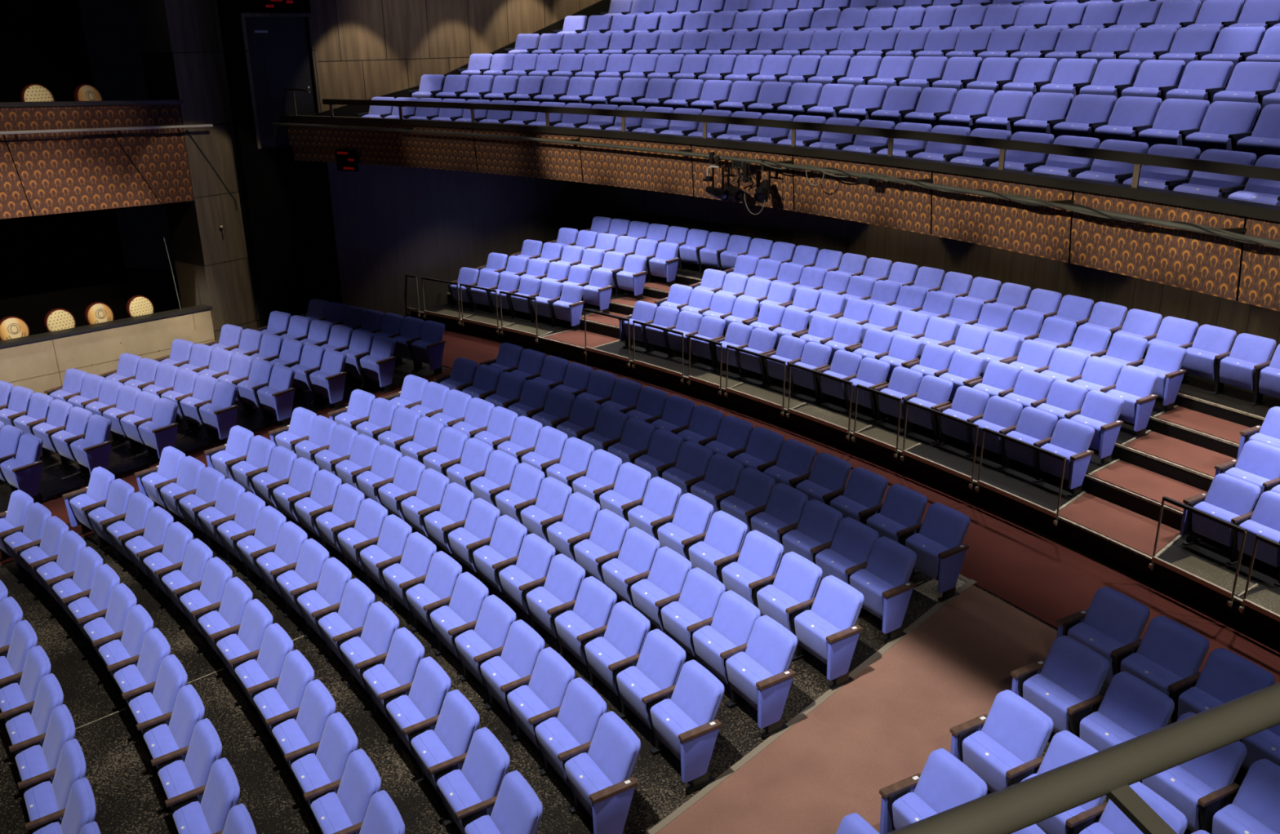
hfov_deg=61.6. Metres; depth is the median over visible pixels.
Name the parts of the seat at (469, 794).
armrest, backrest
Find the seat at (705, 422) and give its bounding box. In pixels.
[676,404,724,446]
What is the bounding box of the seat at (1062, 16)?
[1039,3,1087,31]
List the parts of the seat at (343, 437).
armrest, backrest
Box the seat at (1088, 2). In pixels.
[1084,0,1122,5]
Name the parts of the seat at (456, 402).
armrest, backrest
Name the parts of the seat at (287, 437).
panel, armrest, armrest, backrest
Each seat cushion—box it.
[0,408,18,426]
[0,452,7,482]
[0,458,26,488]
[0,518,15,558]
[0,656,14,679]
[0,683,26,722]
[4,532,32,573]
[5,712,38,752]
[13,415,38,435]
[15,745,51,781]
[20,546,49,589]
[23,781,61,822]
[32,422,57,453]
[32,822,62,833]
[36,561,66,606]
[51,430,76,462]
[52,578,82,622]
[67,596,98,640]
[69,493,97,532]
[70,439,95,468]
[83,617,115,661]
[84,401,107,416]
[88,506,115,546]
[98,640,131,685]
[102,407,127,437]
[106,520,135,562]
[113,664,146,706]
[120,413,145,444]
[124,536,154,578]
[128,692,163,736]
[137,421,163,449]
[141,472,168,508]
[143,552,173,597]
[143,724,178,770]
[158,760,195,809]
[160,483,187,520]
[161,570,192,617]
[173,801,211,833]
[178,493,207,533]
[179,396,204,426]
[179,589,211,638]
[198,506,226,546]
[198,610,231,661]
[199,403,223,431]
[211,450,237,481]
[216,634,250,684]
[217,520,246,563]
[231,461,258,495]
[235,659,269,711]
[236,535,267,579]
[252,472,279,509]
[253,688,289,741]
[256,551,287,598]
[271,719,310,775]
[273,484,302,523]
[275,431,301,458]
[276,570,308,618]
[291,753,330,813]
[294,440,321,464]
[294,497,324,537]
[297,590,330,640]
[311,792,352,833]
[314,449,341,475]
[315,511,346,554]
[318,612,353,666]
[334,412,359,429]
[335,459,363,489]
[337,528,368,572]
[340,636,376,693]
[355,421,382,439]
[356,471,385,505]
[360,545,392,591]
[362,664,400,724]
[377,431,404,450]
[377,483,408,522]
[382,563,416,612]
[386,695,426,759]
[390,397,413,408]
[400,441,427,462]
[400,496,431,537]
[405,583,440,635]
[410,404,434,417]
[410,729,453,797]
[422,452,451,475]
[423,511,455,554]
[430,413,457,427]
[430,605,466,660]
[436,769,482,833]
[440,378,464,391]
[446,463,475,489]
[448,527,480,573]
[451,421,479,439]
[454,630,493,687]
[462,386,486,399]
[464,815,500,833]
[470,476,501,506]
[472,545,506,592]
[474,431,502,451]
[480,656,520,717]
[484,394,510,408]
[495,490,527,524]
[497,440,525,464]
[498,564,534,614]
[506,685,550,750]
[507,402,534,417]
[520,505,553,542]
[521,451,551,478]
[526,586,564,639]
[532,377,555,390]
[532,411,559,427]
[535,717,580,786]
[546,463,577,486]
[546,521,581,561]
[553,384,577,393]
[554,610,594,666]
[556,421,585,439]
[564,752,613,817]
[572,475,604,502]
[573,539,608,583]
[575,392,602,402]
[582,431,611,451]
[584,636,626,696]
[599,489,632,519]
[600,400,626,411]
[601,558,639,608]
[604,125,628,131]
[608,443,638,464]
[616,666,661,730]
[625,409,653,421]
[627,505,662,538]
[631,127,656,133]
[631,579,671,631]
[634,454,666,479]
[650,419,679,431]
[650,698,698,761]
[657,522,693,559]
[659,129,684,135]
[661,601,702,657]
[662,467,694,496]
[676,429,707,444]
[688,131,713,137]
[688,542,727,582]
[690,100,716,112]
[690,480,724,514]
[692,626,737,684]
[704,440,735,457]
[716,133,742,140]
[719,101,746,114]
[720,495,755,535]
[721,562,762,605]
[725,652,773,710]
[733,453,766,471]
[746,136,773,142]
[747,102,775,116]
[751,511,789,557]
[756,585,799,633]
[763,466,799,486]
[777,104,805,131]
[777,138,805,146]
[778,75,805,98]
[782,529,822,563]
[791,361,816,390]
[794,609,841,665]
[795,480,832,503]
[807,75,835,102]
[807,106,836,133]
[808,142,838,149]
[815,548,857,584]
[820,370,848,399]
[830,495,868,522]
[837,76,865,102]
[839,107,868,136]
[841,145,872,153]
[846,378,874,408]
[849,568,895,620]
[853,348,879,359]
[856,50,884,73]
[866,513,907,542]
[867,77,896,102]
[871,109,902,128]
[876,148,908,156]
[878,388,907,419]
[879,355,906,380]
[885,50,914,71]
[891,329,915,337]
[892,792,937,830]
[899,79,929,105]
[904,111,937,142]
[905,533,950,581]
[906,397,937,430]
[910,364,939,377]
[912,151,946,161]
[915,50,945,75]
[916,337,942,359]
[932,80,963,93]
[938,373,968,400]
[939,114,973,146]
[940,408,973,442]
[944,26,971,31]
[944,316,968,339]
[945,50,975,67]
[947,344,975,353]
[950,155,985,165]
[962,731,1024,792]
[966,80,999,93]
[971,419,1006,454]
[973,323,998,333]
[973,382,1004,398]
[974,26,1003,31]
[975,116,1012,150]
[977,51,1008,75]
[977,352,1004,377]
[989,160,1026,171]
[1002,82,1036,103]
[1002,330,1029,355]
[1004,392,1035,421]
[1004,431,1040,467]
[1006,25,1035,31]
[1009,361,1039,373]
[1010,51,1042,79]
[1013,119,1050,133]
[1021,773,1085,833]
[1022,308,1047,333]
[1022,674,1083,733]
[1031,165,1071,177]
[1032,337,1062,350]
[1035,403,1071,434]
[1039,25,1069,31]
[1039,443,1077,480]
[1040,83,1075,97]
[1040,369,1071,382]
[1044,51,1078,79]
[1050,1,1079,7]
[1053,121,1092,142]
[1053,315,1078,341]
[1066,346,1095,358]
[1067,622,1124,683]
[1070,414,1106,450]
[1072,24,1105,31]
[1072,379,1106,396]
[1075,170,1118,182]
[1079,84,1117,99]
[1079,822,1113,833]
[1080,52,1115,81]
[1080,711,1136,751]
[1083,322,1111,350]
[1094,124,1136,148]
[1100,355,1131,368]
[1106,389,1142,424]
[1108,24,1142,31]
[1112,330,1146,359]
[1118,52,1155,83]
[1120,653,1182,717]
[1121,86,1162,102]
[1123,177,1168,190]
[1137,128,1182,153]
[1137,364,1170,398]
[1142,765,1215,833]
[1146,23,1181,31]
[1146,338,1182,352]
[1158,53,1197,84]
[1165,88,1208,100]
[1173,182,1222,197]
[1177,687,1223,718]
[1182,346,1218,380]
[1184,132,1231,159]
[1186,23,1223,46]
[1191,502,1239,546]
[1200,53,1242,86]
[1212,804,1276,833]
[1213,90,1259,128]
[1219,356,1257,391]
[1224,467,1270,508]
[1227,190,1279,206]
[1228,22,1267,49]
[1235,136,1279,165]
[1236,520,1279,568]
[1245,53,1279,88]
[1248,433,1279,448]
[1258,366,1279,398]
[1261,93,1279,111]
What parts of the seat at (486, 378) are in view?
backrest, armrest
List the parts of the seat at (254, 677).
armrest, backrest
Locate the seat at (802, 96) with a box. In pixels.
[777,82,822,131]
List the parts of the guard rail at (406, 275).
rail, rail, post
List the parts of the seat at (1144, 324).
backrest, armrest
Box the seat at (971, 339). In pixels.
[941,324,990,382]
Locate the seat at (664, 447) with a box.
[634,428,683,479]
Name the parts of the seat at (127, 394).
armrest, backrest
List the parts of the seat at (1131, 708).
backrest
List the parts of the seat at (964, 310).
backrest, armrest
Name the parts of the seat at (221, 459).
armrest, panel, armrest, backrest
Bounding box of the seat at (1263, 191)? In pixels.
[1227,154,1279,206]
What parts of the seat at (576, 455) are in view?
backrest, armrest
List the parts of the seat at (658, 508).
backrest, armrest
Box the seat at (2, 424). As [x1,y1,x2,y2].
[0,421,6,484]
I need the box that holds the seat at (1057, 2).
[1050,0,1089,7]
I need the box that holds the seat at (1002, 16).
[974,4,1019,31]
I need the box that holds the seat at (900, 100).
[871,85,921,128]
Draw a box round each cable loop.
[744,193,765,214]
[805,169,824,186]
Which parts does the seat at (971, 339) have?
armrest, backrest, armrest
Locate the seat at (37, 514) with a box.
[4,502,51,591]
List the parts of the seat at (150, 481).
armrest, panel, armrest, backrest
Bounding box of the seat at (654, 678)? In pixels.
[616,629,686,754]
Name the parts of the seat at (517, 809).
backrest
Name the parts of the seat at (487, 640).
armrest, backrest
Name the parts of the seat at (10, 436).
armrest, backrest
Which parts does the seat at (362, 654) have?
armrest, backrest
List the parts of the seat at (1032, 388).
backrest, armrest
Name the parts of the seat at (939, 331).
backrest, armrest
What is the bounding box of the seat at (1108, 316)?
[1083,301,1127,350]
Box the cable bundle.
[731,155,751,182]
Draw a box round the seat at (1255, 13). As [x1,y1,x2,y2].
[1228,0,1279,49]
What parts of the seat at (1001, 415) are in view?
backrest, armrest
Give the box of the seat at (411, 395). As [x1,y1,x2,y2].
[382,374,428,408]
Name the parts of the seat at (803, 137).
backrest, armrest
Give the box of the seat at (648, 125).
[631,106,673,133]
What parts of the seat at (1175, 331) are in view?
backrest, armrest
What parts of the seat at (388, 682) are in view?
armrest, backrest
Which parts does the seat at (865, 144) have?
backrest, armrest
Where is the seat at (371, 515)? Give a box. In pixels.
[337,497,387,589]
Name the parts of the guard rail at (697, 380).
post, rail, rail, post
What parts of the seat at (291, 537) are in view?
armrest, backrest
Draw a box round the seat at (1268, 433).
[1236,406,1279,459]
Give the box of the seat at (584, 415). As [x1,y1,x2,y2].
[556,397,600,439]
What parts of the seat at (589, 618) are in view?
armrest, backrest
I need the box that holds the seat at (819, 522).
[782,499,842,596]
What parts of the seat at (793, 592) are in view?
backrest, armrest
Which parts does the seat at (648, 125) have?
backrest, armrest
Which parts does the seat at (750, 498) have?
backrest, armrest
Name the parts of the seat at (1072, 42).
backrest, armrest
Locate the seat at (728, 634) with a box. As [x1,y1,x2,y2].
[692,590,760,707]
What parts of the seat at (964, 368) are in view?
backrest, armrest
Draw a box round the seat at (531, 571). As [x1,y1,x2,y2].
[498,533,555,632]
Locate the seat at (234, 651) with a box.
[216,599,273,712]
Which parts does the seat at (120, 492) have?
armrest, backrest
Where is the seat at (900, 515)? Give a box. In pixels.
[866,484,927,575]
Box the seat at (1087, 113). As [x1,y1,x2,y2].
[1053,93,1116,142]
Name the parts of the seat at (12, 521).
armrest, armrest, backrest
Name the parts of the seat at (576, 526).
armrest, backrest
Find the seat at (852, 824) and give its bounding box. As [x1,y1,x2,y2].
[835,813,879,833]
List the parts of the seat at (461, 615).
armrest, backrest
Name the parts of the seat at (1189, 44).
backrest, armrest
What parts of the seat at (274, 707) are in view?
armrest, backrest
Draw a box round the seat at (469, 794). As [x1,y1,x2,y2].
[436,727,510,833]
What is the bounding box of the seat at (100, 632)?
[83,583,137,691]
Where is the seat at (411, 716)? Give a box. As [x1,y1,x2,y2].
[386,657,451,786]
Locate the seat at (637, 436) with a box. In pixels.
[608,417,654,464]
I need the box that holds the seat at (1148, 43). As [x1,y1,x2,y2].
[1118,26,1177,83]
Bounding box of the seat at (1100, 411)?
[1070,390,1124,466]
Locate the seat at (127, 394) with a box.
[102,384,145,450]
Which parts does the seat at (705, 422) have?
backrest, armrest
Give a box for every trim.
[0,99,182,106]
[0,304,212,347]
[3,134,34,215]
[8,313,212,385]
[75,581,923,729]
[110,130,160,203]
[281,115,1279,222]
[311,0,655,116]
[410,311,1275,620]
[446,293,1182,515]
[471,128,478,172]
[540,253,1265,420]
[542,328,573,337]
[578,135,583,182]
[592,339,620,348]
[609,302,1213,480]
[644,287,1239,447]
[644,573,977,833]
[690,144,694,195]
[791,154,794,210]
[857,425,871,432]
[904,443,920,450]
[930,170,933,235]
[1054,491,1085,512]
[1068,190,1074,262]
[1087,458,1119,475]
[1121,430,1151,445]
[1152,404,1177,417]
[1155,534,1182,557]
[1235,216,1246,301]
[1236,583,1257,597]
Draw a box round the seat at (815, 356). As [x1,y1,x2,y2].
[791,341,831,402]
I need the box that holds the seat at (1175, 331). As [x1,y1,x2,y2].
[1146,315,1198,383]
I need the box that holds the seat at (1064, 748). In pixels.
[1021,730,1106,833]
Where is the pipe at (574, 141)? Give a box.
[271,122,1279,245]
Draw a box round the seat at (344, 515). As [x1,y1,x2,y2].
[315,483,364,569]
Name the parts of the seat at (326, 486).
armrest, backrest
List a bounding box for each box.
[0,309,214,395]
[857,176,872,183]
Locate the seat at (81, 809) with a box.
[32,777,96,833]
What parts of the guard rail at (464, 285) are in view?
post, rail, rail, post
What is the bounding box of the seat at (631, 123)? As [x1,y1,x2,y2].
[604,105,645,131]
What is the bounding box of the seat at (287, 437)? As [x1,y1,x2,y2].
[268,407,316,458]
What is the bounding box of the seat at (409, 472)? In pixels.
[377,455,425,533]
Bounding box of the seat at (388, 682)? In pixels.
[362,627,424,749]
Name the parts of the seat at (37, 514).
armrest, backrest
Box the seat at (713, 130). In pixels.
[688,109,731,137]
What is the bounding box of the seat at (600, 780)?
[564,711,640,833]
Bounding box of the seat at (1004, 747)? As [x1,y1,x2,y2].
[949,689,1053,792]
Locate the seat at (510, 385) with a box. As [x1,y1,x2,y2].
[484,371,525,408]
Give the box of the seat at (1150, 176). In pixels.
[1123,143,1200,191]
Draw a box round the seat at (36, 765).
[15,704,75,791]
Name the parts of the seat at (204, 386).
armrest, backrest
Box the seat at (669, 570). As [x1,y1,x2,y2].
[631,546,692,634]
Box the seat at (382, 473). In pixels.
[356,444,402,515]
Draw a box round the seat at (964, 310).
[944,296,982,339]
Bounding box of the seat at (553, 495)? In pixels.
[520,476,572,555]
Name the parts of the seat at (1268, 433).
panel, armrest, backrest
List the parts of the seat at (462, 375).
armrest, backrest, armrest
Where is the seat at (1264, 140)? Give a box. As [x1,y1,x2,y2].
[1235,103,1279,165]
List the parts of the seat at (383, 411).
armrest, backrest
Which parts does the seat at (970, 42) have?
backrest, armrest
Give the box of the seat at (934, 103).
[904,87,957,142]
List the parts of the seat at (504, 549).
armrest, backrest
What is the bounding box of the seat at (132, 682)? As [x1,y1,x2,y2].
[113,627,170,746]
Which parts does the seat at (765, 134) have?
backrest, armrest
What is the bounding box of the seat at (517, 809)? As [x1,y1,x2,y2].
[464,770,542,833]
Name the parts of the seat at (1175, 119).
backrest, armrest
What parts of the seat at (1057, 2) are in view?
backrest, armrest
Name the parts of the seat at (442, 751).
armrest, backrest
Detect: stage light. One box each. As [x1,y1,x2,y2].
[705,155,729,201]
[724,156,745,201]
[753,160,771,203]
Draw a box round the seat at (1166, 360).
[1137,342,1186,413]
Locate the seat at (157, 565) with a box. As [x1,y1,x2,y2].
[143,521,193,616]
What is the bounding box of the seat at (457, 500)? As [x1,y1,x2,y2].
[423,482,474,568]
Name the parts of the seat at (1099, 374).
backrest, armrest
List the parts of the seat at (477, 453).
armrest, backrest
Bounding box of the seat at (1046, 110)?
[1013,92,1074,134]
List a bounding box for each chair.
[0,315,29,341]
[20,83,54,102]
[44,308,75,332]
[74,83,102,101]
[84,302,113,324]
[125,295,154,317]
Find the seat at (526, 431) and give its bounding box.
[497,415,542,464]
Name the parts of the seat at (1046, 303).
backrest, armrest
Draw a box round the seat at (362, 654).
[340,601,399,716]
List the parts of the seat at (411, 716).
armrest, backrest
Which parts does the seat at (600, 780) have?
panel, armrest, backrest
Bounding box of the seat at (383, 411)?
[355,397,397,441]
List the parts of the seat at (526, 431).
armrest, backrest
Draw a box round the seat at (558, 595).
[526,553,585,658]
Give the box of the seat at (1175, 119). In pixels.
[1137,97,1209,183]
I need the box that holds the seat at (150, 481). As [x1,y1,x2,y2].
[134,446,186,523]
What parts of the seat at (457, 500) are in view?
armrest, backrest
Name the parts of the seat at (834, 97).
backrest, armrest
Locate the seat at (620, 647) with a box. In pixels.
[584,601,650,719]
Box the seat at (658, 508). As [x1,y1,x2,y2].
[627,476,681,548]
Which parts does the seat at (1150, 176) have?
backrest, armrest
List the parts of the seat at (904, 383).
armrest, backrest, armrest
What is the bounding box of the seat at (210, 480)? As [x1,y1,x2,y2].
[178,466,225,548]
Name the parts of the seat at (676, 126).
backrest, armrest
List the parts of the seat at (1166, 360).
backrest, panel, armrest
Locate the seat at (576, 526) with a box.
[546,492,600,578]
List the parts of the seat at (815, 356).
backrest, armrest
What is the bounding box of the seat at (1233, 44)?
[1200,26,1265,86]
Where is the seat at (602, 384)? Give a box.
[575,369,617,404]
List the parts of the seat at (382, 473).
armrest, backrest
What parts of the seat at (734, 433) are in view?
backrest, armrest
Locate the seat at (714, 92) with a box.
[690,80,732,112]
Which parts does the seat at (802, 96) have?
backrest, armrest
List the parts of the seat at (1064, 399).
backrest, armrest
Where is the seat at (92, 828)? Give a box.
[79,821,100,833]
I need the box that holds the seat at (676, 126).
[659,107,702,135]
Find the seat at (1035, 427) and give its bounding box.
[1004,406,1057,482]
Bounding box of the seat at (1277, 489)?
[1271,484,1279,493]
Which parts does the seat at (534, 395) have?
backrest, armrest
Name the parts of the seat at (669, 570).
armrest, backrest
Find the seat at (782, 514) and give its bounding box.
[751,482,808,557]
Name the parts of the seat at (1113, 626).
panel, armrest, backrest, armrest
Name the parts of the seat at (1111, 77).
backrest, armrest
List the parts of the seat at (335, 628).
armrest, backrest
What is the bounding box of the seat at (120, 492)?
[88,478,134,563]
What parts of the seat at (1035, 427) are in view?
backrest, armrest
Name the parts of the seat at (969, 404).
armrest, backrest, armrest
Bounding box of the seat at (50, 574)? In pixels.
[36,530,85,626]
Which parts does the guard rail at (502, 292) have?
post, rail, rail, post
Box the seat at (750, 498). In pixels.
[720,466,775,535]
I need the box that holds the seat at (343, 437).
[314,424,358,476]
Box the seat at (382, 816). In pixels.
[359,790,404,833]
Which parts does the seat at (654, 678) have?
armrest, backrest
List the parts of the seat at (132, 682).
armrest, backrest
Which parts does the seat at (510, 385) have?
backrest, armrest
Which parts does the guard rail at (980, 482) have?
post, rail, rail, post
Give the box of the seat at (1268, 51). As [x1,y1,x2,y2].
[1245,26,1279,88]
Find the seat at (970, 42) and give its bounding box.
[945,29,992,67]
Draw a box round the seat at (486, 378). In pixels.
[462,364,501,399]
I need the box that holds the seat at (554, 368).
[532,355,569,390]
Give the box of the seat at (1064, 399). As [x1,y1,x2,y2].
[1035,379,1088,434]
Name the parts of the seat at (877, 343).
armrest, backrest, armrest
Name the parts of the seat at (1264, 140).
backrest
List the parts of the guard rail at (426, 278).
post, rail, rail, post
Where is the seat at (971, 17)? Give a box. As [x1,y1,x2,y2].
[944,5,986,31]
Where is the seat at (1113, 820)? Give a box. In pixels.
[1079,782,1187,833]
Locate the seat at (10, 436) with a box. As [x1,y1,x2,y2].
[0,424,23,497]
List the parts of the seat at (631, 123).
backrest, armrest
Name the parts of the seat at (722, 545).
backrest, armrest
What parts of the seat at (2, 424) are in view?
backrest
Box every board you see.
[435,309,471,318]
[466,315,515,327]
[506,324,552,336]
[695,373,742,387]
[732,384,805,408]
[795,404,871,431]
[859,427,920,450]
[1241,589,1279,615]
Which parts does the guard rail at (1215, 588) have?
post, rail, rail, post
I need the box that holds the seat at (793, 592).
[756,551,822,660]
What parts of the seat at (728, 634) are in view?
armrest, backrest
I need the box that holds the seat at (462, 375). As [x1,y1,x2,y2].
[432,357,478,391]
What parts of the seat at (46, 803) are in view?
armrest, backrest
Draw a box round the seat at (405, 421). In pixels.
[377,406,420,452]
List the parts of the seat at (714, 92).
backrest, armrest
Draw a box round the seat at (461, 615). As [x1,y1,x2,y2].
[430,572,488,681]
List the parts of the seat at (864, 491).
backrest, armrest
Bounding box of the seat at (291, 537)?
[256,521,307,617]
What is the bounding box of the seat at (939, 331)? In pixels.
[916,316,958,359]
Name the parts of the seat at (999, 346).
backrest, armrest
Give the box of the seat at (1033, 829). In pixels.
[1012,824,1045,833]
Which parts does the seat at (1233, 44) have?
backrest, armrest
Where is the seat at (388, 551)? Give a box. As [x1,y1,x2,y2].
[360,514,412,609]
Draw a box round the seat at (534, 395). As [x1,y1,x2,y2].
[507,379,549,418]
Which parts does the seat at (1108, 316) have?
backrest, armrest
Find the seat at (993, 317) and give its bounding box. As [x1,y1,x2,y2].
[973,302,1013,333]
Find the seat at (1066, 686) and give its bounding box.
[1010,635,1110,738]
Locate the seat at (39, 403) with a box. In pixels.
[13,392,56,457]
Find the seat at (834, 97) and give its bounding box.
[807,83,854,133]
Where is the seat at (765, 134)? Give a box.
[746,112,793,143]
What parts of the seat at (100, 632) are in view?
armrest, backrest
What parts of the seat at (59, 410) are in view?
armrest, backrest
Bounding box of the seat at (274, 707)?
[253,649,314,775]
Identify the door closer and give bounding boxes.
[253,30,267,32]
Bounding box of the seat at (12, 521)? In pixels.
[0,489,33,575]
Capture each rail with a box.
[284,88,310,115]
[322,98,1279,187]
[405,274,420,317]
[421,276,461,325]
[459,283,498,333]
[499,290,537,342]
[583,308,630,367]
[631,320,683,383]
[687,334,722,395]
[724,345,786,416]
[786,363,853,440]
[851,384,902,458]
[886,682,1279,833]
[900,400,978,489]
[974,427,1066,526]
[1148,496,1247,608]
[1238,534,1279,622]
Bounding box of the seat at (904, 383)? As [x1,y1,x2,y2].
[873,366,923,432]
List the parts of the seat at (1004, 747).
panel, armrest, backrest, armrest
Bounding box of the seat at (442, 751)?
[410,689,479,826]
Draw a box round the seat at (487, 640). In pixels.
[454,595,515,710]
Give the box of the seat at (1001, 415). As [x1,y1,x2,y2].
[971,395,1022,469]
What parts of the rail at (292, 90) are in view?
post, rail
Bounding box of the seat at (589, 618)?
[554,576,617,687]
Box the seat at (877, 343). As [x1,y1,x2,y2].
[848,328,893,382]
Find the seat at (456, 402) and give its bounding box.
[430,389,471,427]
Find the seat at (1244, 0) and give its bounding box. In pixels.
[1237,0,1246,20]
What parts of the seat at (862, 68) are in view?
backrest, armrest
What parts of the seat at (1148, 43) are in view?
backrest, armrest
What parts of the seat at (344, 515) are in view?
armrest, backrest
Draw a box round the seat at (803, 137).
[777,115,826,146]
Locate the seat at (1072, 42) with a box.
[1044,27,1097,79]
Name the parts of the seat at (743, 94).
backrest, armrest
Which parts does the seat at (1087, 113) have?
backrest, armrest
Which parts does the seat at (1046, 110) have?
backrest, armrest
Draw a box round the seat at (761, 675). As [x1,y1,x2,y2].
[725,615,797,737]
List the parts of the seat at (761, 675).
backrest, panel, armrest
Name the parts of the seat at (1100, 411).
backrest, panel, armrest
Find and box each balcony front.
[0,103,193,218]
[286,120,1279,311]
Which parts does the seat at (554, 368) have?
backrest, armrest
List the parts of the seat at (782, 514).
backrest, armrest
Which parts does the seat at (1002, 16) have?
backrest, armrest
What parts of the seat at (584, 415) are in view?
backrest, armrest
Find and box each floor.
[0,266,1244,833]
[0,329,1279,833]
[410,303,1279,648]
[447,294,1279,574]
[540,251,1279,427]
[543,329,619,347]
[581,311,627,327]
[587,290,1254,510]
[609,294,659,306]
[611,278,1239,458]
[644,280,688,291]
[912,577,966,602]
[1058,493,1180,557]
[1090,460,1207,512]
[1124,431,1236,477]
[1156,406,1249,444]
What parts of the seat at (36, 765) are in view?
armrest, backrest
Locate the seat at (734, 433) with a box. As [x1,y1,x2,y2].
[704,415,753,458]
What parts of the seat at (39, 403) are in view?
armrest, backrest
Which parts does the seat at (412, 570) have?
armrest, backrest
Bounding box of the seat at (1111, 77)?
[1079,58,1139,99]
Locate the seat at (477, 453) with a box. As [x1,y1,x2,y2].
[446,437,493,492]
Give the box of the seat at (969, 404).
[935,385,989,457]
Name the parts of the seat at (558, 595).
armrest, backrest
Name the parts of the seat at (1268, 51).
backrest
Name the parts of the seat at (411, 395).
armrest, armrest, backrest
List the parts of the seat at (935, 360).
armrest, backrest, armrest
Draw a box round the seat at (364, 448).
[335,434,380,490]
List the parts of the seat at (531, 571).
armrest, backrest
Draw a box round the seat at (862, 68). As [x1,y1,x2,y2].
[837,55,881,102]
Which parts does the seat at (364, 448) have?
armrest, backrest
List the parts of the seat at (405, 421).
armrest, backrest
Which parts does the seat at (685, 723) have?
backrest, panel, armrest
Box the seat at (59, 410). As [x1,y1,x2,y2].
[32,399,75,466]
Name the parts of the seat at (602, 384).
backrest, armrest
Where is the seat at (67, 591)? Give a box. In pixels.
[52,546,102,645]
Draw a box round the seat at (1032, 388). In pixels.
[1004,369,1053,421]
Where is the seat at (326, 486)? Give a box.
[294,469,342,552]
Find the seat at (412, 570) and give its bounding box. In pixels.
[382,532,436,631]
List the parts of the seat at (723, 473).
backrest, armrest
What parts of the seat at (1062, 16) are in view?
backrest, armrest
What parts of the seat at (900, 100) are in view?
backrest, armrest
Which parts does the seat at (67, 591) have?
armrest, backrest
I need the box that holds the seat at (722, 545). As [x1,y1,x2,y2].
[688,511,747,583]
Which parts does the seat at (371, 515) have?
armrest, backrest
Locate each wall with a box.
[0,0,131,335]
[216,0,577,329]
[309,0,825,111]
[576,182,1279,360]
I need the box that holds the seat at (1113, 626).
[1056,586,1150,683]
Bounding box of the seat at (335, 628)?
[318,577,374,688]
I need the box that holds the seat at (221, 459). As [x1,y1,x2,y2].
[204,425,253,492]
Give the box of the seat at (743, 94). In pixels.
[719,80,761,114]
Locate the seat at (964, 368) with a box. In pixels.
[938,351,984,400]
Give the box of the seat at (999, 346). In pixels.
[977,331,1020,377]
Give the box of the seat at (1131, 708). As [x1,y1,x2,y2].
[1080,671,1174,783]
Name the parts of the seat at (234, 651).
armrest, backrest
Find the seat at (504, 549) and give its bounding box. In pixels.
[472,515,527,608]
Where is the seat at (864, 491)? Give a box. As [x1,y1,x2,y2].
[830,466,888,524]
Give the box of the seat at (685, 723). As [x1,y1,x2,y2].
[650,660,724,792]
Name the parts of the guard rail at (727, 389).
post, rail, rail, post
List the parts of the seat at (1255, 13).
backrest, armrest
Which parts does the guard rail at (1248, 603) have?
post, rail, rail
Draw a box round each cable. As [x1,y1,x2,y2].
[186,128,237,210]
[755,159,888,182]
[757,159,1262,244]
[869,173,1279,248]
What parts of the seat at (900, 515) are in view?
backrest, armrest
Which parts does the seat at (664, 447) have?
backrest, armrest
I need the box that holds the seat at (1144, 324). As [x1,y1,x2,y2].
[1112,308,1162,359]
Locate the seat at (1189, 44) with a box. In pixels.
[1158,26,1219,84]
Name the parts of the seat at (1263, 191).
backrest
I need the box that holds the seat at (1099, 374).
[1072,355,1122,396]
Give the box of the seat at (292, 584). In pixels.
[276,538,328,638]
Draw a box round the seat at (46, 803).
[23,738,86,832]
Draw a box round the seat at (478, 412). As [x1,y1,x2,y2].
[451,397,494,439]
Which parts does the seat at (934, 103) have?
backrest, armrest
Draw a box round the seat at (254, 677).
[235,622,293,742]
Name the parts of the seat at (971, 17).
backrest, armrest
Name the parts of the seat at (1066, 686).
panel, armrest, backrest, armrest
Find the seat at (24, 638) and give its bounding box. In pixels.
[0,620,37,689]
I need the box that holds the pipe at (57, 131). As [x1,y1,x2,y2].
[0,124,213,134]
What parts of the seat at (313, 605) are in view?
armrest, backrest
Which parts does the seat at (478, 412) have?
armrest, backrest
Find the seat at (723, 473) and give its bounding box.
[690,453,743,514]
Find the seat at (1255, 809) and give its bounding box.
[1212,759,1279,833]
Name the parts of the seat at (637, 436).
backrest, armrest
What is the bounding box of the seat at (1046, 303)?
[1022,288,1062,333]
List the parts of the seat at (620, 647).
armrest, backrest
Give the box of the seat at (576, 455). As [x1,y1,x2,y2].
[546,436,594,493]
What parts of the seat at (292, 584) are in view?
armrest, backrest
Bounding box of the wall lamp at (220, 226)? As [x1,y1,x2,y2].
[219,224,225,234]
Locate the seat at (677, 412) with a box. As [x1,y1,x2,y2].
[650,395,695,434]
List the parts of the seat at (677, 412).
backrest, armrest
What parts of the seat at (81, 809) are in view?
backrest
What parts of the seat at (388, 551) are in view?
armrest, backrest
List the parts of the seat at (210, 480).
armrest, backrest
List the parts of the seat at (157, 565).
armrest, backrest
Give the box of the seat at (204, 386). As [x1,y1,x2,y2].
[179,374,218,438]
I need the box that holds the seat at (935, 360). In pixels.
[905,342,954,377]
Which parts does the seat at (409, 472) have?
armrest, backrest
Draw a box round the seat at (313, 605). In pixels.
[297,557,351,662]
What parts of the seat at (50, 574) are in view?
armrest, backrest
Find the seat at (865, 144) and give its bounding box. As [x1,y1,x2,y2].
[841,119,894,153]
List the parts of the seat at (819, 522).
backrest, armrest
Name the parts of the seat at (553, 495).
armrest, backrest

